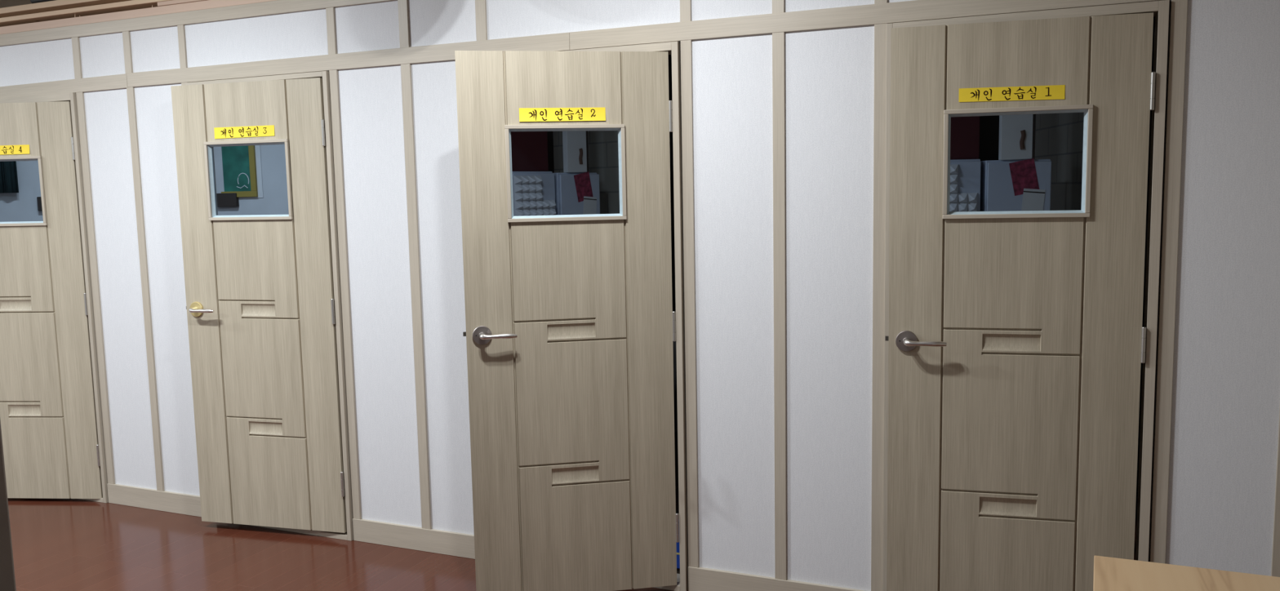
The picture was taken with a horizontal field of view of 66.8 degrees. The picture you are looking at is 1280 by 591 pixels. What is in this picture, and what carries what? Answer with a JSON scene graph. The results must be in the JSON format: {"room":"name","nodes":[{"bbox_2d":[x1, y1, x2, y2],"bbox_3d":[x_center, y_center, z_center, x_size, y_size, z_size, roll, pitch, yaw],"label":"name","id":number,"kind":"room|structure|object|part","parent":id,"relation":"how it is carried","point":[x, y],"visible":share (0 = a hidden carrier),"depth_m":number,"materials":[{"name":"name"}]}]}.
{"room":"practice room corridor","nodes":[
{"label":"practice room corridor","id":0,"kind":"room"},
{"bbox_2d":[0,0,31,8],"bbox_3d":[-1.480,-1.627,4.616,8.600,0.560,0.020,2,7,23],"label":"wall","id":1,"kind":"structure","parent":0,"point":[3,3],"depth_m":5.50,"materials":[{"name":"brown wood"}]},
{"bbox_2d":[7,431,1138,590],"bbox_3d":[-2.061,1.248,3.359,8.660,0.060,7.050,2,7,23],"label":"floor","id":2,"kind":"structure","parent":0,"point":[59,544],"depth_m":4.18,"materials":[{"name":"red laminate"}]},
{"bbox_2d":[0,419,16,590],"bbox_3d":[-0.570,-0.013,0.711,0.100,2.959,0.120,2,7,23],"label":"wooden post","id":3,"kind":"object","parent":2,"relation":"on","point":[7,580],"visible":1,"depth_m":0.76,"materials":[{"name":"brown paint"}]},
{"bbox_2d":[675,521,679,573],"bbox_3d":[0.147,1.028,3.980,0.221,0.155,0.221,2,7,23],"label":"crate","id":4,"kind":"object","parent":2,"relation":"on","point":[677,543],"visible":0.02,"depth_m":3.86,"materials":[{"name":"blue plastic"}]},
{"bbox_2d":[1093,555,1279,590],"bbox_3d":[1.145,0.978,1.541,0.830,0.740,0.914,2,7,23],"label":"table","id":5,"kind":"object","parent":2,"relation":"on","point":[1110,574],"visible":1,"depth_m":1.94,"materials":[{"name":"beige wood"}]},
{"bbox_2d":[0,0,1279,590],"bbox_3d":[-1.582,-0.098,4.396,8.660,2.372,0.091,2,7,23],"label":"wall","id":6,"kind":"structure","parent":0,"point":[1225,404],"depth_m":3.53,"materials":[{"name":"white paint"}]},
{"bbox_2d":[0,101,102,498],"bbox_3d":[-3.147,0.050,4.878,0.778,2.000,0.092,-1,6,5],"label":"door","id":7,"kind":"structure","parent":6,"relation":"in","point":[48,413],"depth_m":4.88,"materials":[{"name":"laminate"}]},
{"bbox_2d":[0,144,29,155],"bbox_3d":[-3.165,-0.718,4.802,0.311,0.046,0.003,-1,6,5],"label":"door sign","id":8,"kind":"object","parent":7,"relation":"attached to","point":[24,148],"visible":1,"depth_m":4.79,"materials":[{"name":"yellow paper"}]},
{"bbox_2d":[0,92,108,502],"bbox_3d":[-3.092,0.019,5.050,0.814,2.060,0.112,2,7,23],"label":"trim frame","id":9,"kind":"object","parent":6,"relation":"attached to","point":[71,96],"visible":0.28,"depth_m":4.84,"materials":[{"name":"laminate"}]},
{"bbox_3d":[-3.079,1.031,5.163,0.786,0.022,0.112,2,7,23],"label":"sill","id":10,"kind":"part","parent":9,"relation":"part of","materials":[{"name":"laminate"}]},
{"bbox_2d":[0,73,127,98],"bbox_3d":[-4.011,-1.044,5.277,3.456,0.066,0.012,1,7,23],"label":"trim","id":11,"kind":"structure","parent":6,"relation":"attached to","point":[118,81],"depth_m":4.75,"materials":[{"name":"laminate"}]},
{"bbox_2d":[71,36,82,79],"bbox_3d":[-2.732,-1.154,4.714,0.044,0.212,0.010,2,7,23],"label":"trim","id":12,"kind":"structure","parent":6,"relation":"attached to","point":[75,41],"depth_m":4.71,"materials":[{"name":"laminate"}]},
{"bbox_2d":[75,92,115,484],"bbox_3d":[-2.709,-0.023,4.837,0.044,1.972,0.010,2,7,23],"label":"trim","id":13,"kind":"structure","parent":6,"relation":"attached to","point":[79,95],"depth_m":4.83,"materials":[{"name":"laminate"}]},
{"bbox_2d":[122,31,133,73],"bbox_3d":[-2.414,-1.145,4.577,0.042,0.212,0.010,2,7,23],"label":"trim","id":14,"kind":"structure","parent":6,"relation":"attached to","point":[126,35],"depth_m":4.57,"materials":[{"name":"laminate"}]},
{"bbox_2d":[0,0,277,34],"bbox_3d":[-1.621,-1.311,4.281,8.580,0.058,0.121,2,7,23],"label":"plate","id":15,"kind":"object","parent":6,"relation":"on","point":[209,4],"visible":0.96,"depth_m":4.55,"materials":[{"name":"beige wood"}]},
{"bbox_2d":[0,0,171,26],"bbox_3d":[-1.623,-1.351,4.274,8.580,0.022,0.127,2,7,23],"label":"timber beam","id":16,"kind":"structure","parent":15,"relation":"on","point":[133,4],"depth_m":4.69,"materials":[{"name":"brown wood"}]},
{"bbox_3d":[-1.066,-1.363,4.074,7.400,0.020,0.050,2,7,23],"label":"batten","id":17,"kind":"object","parent":16,"relation":"on","visible":0},
{"bbox_2d":[0,0,131,17],"bbox_3d":[-1.622,-1.399,4.272,8.580,0.028,0.119,2,7,23],"label":"timber beam","id":18,"kind":"structure","parent":17,"relation":"on","point":[56,5],"depth_m":4.78,"materials":[{"name":"brown wood"}]},
{"bbox_2d":[30,0,55,3],"bbox_3d":[-2.756,-1.569,4.804,0.520,0.240,0.224,2,7,23],"label":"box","id":19,"kind":"object","parent":18,"relation":"on","point":[31,1],"visible":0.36,"depth_m":4.79,"materials":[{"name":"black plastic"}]},
{"bbox_2d":[157,0,207,6],"bbox_3d":[0.063,-1.286,3.555,4.913,0.018,0.126,2,7,23],"label":"plate","id":20,"kind":"object","parent":15,"relation":"on","point":[172,2],"visible":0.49,"depth_m":4.42,"materials":[{"name":"beige wood"}]},
{"bbox_2d":[126,87,164,491],"bbox_3d":[-2.391,-0.015,4.700,0.042,1.972,0.010,2,7,23],"label":"trim","id":21,"kind":"structure","parent":6,"relation":"attached to","point":[130,91],"depth_m":4.69,"materials":[{"name":"laminate"}]},
{"bbox_2d":[106,483,201,516],"bbox_3d":[-2.370,1.016,4.810,0.738,0.101,0.014,2,7,23],"label":"baseboard","id":22,"kind":"structure","parent":6,"relation":"attached to","point":[129,495],"depth_m":4.82,"materials":[{"name":"laminate"}]},
{"bbox_2d":[177,24,187,68],"bbox_3d":[-2.091,-1.137,4.439,0.038,0.212,0.010,2,7,23],"label":"trim","id":23,"kind":"structure","parent":6,"relation":"attached to","point":[181,28],"depth_m":4.43,"materials":[{"name":"laminate"}]},
{"bbox_2d":[0,0,396,46],"bbox_3d":[-1.625,-1.247,4.224,8.660,0.056,0.012,2,7,23],"label":"trim","id":24,"kind":"structure","parent":6,"relation":"attached to","point":[279,6],"depth_m":4.42,"materials":[{"name":"laminate"}]},
{"bbox_2d":[170,77,346,533],"bbox_3d":[-1.708,0.066,4.327,0.778,2.000,0.093,1,6,15],"label":"door","id":25,"kind":"structure","parent":6,"relation":"in","point":[255,211],"depth_m":4.33,"materials":[{"name":"laminate"}]},
{"bbox_3d":[-1.971,0.067,4.376,0.134,0.023,0.048,1,6,15],"label":"lever","id":26,"kind":"part","parent":25,"relation":"part of","materials":[{"name":"silver metal"}]},
{"bbox_2d":[213,124,274,138],"bbox_3d":[-1.734,-0.715,4.253,0.306,0.049,0.002,1,6,15],"label":"door sign","id":27,"kind":"object","parent":25,"relation":"attached to","point":[253,131],"visible":1,"depth_m":4.25,"materials":[{"name":"yellow paper"}]},
{"bbox_2d":[185,71,353,541],"bbox_3d":[-1.660,0.057,4.436,0.812,2.060,0.112,2,7,23],"label":"trim frame","id":28,"kind":"object","parent":6,"relation":"attached to","point":[348,535],"visible":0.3,"depth_m":4.24,"materials":[{"name":"laminate"}]},
{"bbox_3d":[-1.647,1.069,4.550,0.784,0.022,0.112,2,7,23],"label":"sill","id":29,"kind":"part","parent":28,"relation":"part of","materials":[{"name":"laminate"}]},
{"bbox_2d":[325,7,337,54],"bbox_3d":[-1.303,-1.116,4.102,0.040,0.212,0.010,2,7,23],"label":"trim","id":30,"kind":"structure","parent":6,"relation":"attached to","point":[330,12],"depth_m":4.10,"materials":[{"name":"laminate"}]},
{"bbox_2d":[328,70,361,519],"bbox_3d":[-1.280,0.015,4.224,0.040,1.972,0.010,2,7,23],"label":"trim","id":31,"kind":"structure","parent":6,"relation":"attached to","point":[334,80],"depth_m":4.21,"materials":[{"name":"laminate"}]},
{"bbox_2d":[126,32,570,87],"bbox_3d":[-1.343,-0.989,4.133,2.348,0.065,0.012,2,7,23],"label":"trim","id":32,"kind":"structure","parent":6,"relation":"attached to","point":[555,42],"depth_m":4.08,"materials":[{"name":"laminate"}]},
{"bbox_2d":[397,0,410,48],"bbox_3d":[-0.961,-1.107,3.955,0.045,0.212,0.010,2,7,23],"label":"trim","id":33,"kind":"structure","parent":6,"relation":"attached to","point":[403,12],"depth_m":3.95,"materials":[{"name":"laminate"}]},
{"bbox_2d":[352,518,475,559],"bbox_3d":[-0.919,1.054,4.189,0.782,0.101,0.014,2,7,23],"label":"baseboard","id":34,"kind":"structure","parent":6,"relation":"attached to","point":[411,537],"depth_m":4.21,"materials":[{"name":"laminate"}]},
{"bbox_2d":[400,63,431,528],"bbox_3d":[-0.938,0.024,4.078,0.045,1.972,0.010,2,7,23],"label":"trim","id":35,"kind":"structure","parent":6,"relation":"attached to","point":[406,69],"depth_m":4.07,"materials":[{"name":"laminate"}]},
{"bbox_2d":[475,0,487,40],"bbox_3d":[-0.623,-1.098,3.811,0.046,0.212,0.010,2,7,23],"label":"trim","id":36,"kind":"structure","parent":6,"relation":"attached to","point":[480,5],"depth_m":3.81,"materials":[{"name":"laminate"}]},
{"bbox_2d":[454,50,679,590],"bbox_3d":[-0.249,0.130,3.536,0.778,2.000,0.092,-2,6,-10],"label":"door","id":37,"kind":"structure","parent":6,"relation":"in","point":[570,334],"depth_m":3.54,"materials":[{"name":"laminate"}]},
{"bbox_3d":[-0.507,0.144,3.469,0.134,0.023,0.048,-2,6,-10],"label":"lever","id":38,"kind":"part","parent":37,"relation":"part of","materials":[{"name":"silver metal"}]},
{"bbox_2d":[519,107,605,121],"bbox_3d":[-0.275,-0.644,3.458,0.308,0.048,0.004,-2,6,-10],"label":"door sign","id":39,"kind":"object","parent":37,"relation":"attached to","point":[526,114],"visible":1,"depth_m":3.46,"materials":[{"name":"yellow paper"}]},
{"bbox_2d":[563,41,688,590],"bbox_3d":[-0.192,0.095,3.808,0.805,2.060,0.112,2,7,23],"label":"trim frame","id":40,"kind":"object","parent":6,"relation":"attached to","point":[673,48],"visible":0.17,"depth_m":3.60,"materials":[{"name":"laminate"}]},
{"bbox_3d":[-0.180,1.107,3.921,0.774,0.022,0.112,2,7,23],"label":"sill","id":41,"kind":"part","parent":40,"relation":"part of","materials":[{"name":"laminate"}]},
{"bbox_2d":[680,0,691,22],"bbox_3d":[0.163,-1.077,3.474,0.041,0.212,0.010,2,7,23],"label":"trim","id":42,"kind":"structure","parent":6,"relation":"attached to","point":[685,5],"depth_m":3.48,"materials":[{"name":"laminate"}]},
{"bbox_2d":[680,40,699,567],"bbox_3d":[0.185,0.053,3.597,0.041,1.972,0.010,2,7,23],"label":"trim","id":43,"kind":"structure","parent":6,"relation":"attached to","point":[686,45],"depth_m":3.59,"materials":[{"name":"laminate"}]},
{"bbox_2d":[688,566,866,590],"bbox_3d":[0.522,1.092,3.571,0.730,0.101,0.014,2,7,23],"label":"baseboard","id":44,"kind":"structure","parent":6,"relation":"attached to","point":[700,579],"depth_m":3.62,"materials":[{"name":"laminate"}]},
{"bbox_2d":[772,0,784,13],"bbox_3d":[0.475,-1.069,3.340,0.043,0.212,0.010,2,7,23],"label":"trim","id":45,"kind":"structure","parent":6,"relation":"attached to","point":[778,6],"depth_m":3.34,"materials":[{"name":"laminate"}]},
{"bbox_2d":[772,31,786,580],"bbox_3d":[0.498,0.061,3.463,0.043,1.972,0.010,2,7,23],"label":"trim","id":46,"kind":"structure","parent":6,"relation":"attached to","point":[778,38],"depth_m":3.46,"materials":[{"name":"laminate"}]},
{"bbox_2d":[569,0,1163,50],"bbox_3d":[1.048,-0.926,3.109,2.854,0.065,0.012,2,7,23],"label":"trim","id":47,"kind":"structure","parent":6,"relation":"attached to","point":[917,10],"depth_m":3.29,"materials":[{"name":"laminate"}]},
{"bbox_2d":[871,23,886,590],"bbox_3d":[0.818,0.070,3.326,0.042,1.972,0.010,2,7,23],"label":"trim","id":48,"kind":"structure","parent":6,"relation":"attached to","point":[880,29],"depth_m":3.32,"materials":[{"name":"laminate"}]},
{"bbox_2d":[874,0,887,4],"bbox_3d":[0.795,-1.061,3.203,0.042,0.212,0.010,2,7,23],"label":"trim","id":49,"kind":"structure","parent":6,"relation":"attached to","point":[876,2],"depth_m":3.21,"materials":[{"name":"laminate"}]},
{"bbox_2d":[884,13,1155,590],"bbox_3d":[1.179,0.151,3.083,0.778,2.000,0.092,0,6,14],"label":"door","id":50,"kind":"structure","parent":6,"relation":"in","point":[1016,339],"depth_m":3.08,"materials":[{"name":"laminate"}]},
{"bbox_3d":[0.916,0.152,3.128,0.134,0.023,0.048,0,6,14],"label":"lever","id":51,"kind":"part","parent":50,"relation":"part of","materials":[{"name":"silver metal"}]},
{"bbox_2d":[958,84,1065,102],"bbox_3d":[1.151,-0.625,3.011,0.309,0.046,0.002,0,6,14],"label":"door sign","id":52,"kind":"object","parent":50,"relation":"attached to","point":[1056,91],"visible":1,"depth_m":3.01,"materials":[{"name":"yellow paper"}]},
{"bbox_2d":[882,0,1169,590],"bbox_3d":[1.232,0.133,3.198,0.822,2.060,0.112,2,7,23],"label":"trim frame","id":53,"kind":"object","parent":6,"relation":"attached to","point":[1160,9],"visible":0.68,"depth_m":3.01,"materials":[{"name":"laminate"}]},
{"bbox_2d":[1150,0,1187,563],"bbox_3d":[1.618,0.091,2.983,0.043,1.972,0.010,2,7,23],"label":"trim","id":54,"kind":"structure","parent":6,"relation":"attached to","point":[1179,8],"depth_m":2.96,"materials":[{"name":"laminate"}]},
{"bbox_2d":[1271,408,1279,577],"bbox_3d":[1.918,0.099,2.855,0.042,1.972,0.010,2,7,23],"label":"trim","id":55,"kind":"structure","parent":6,"relation":"attached to","point":[1275,566],"depth_m":2.92,"materials":[{"name":"laminate"}]},
{"bbox_2d":[668,17,1155,470],"bbox_3d":[-0.688,-0.635,6.450,8.660,2.960,0.080,2,7,23],"label":"wall","id":56,"kind":"structure","parent":0,"point":[1153,26],"depth_m":5.99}
]}

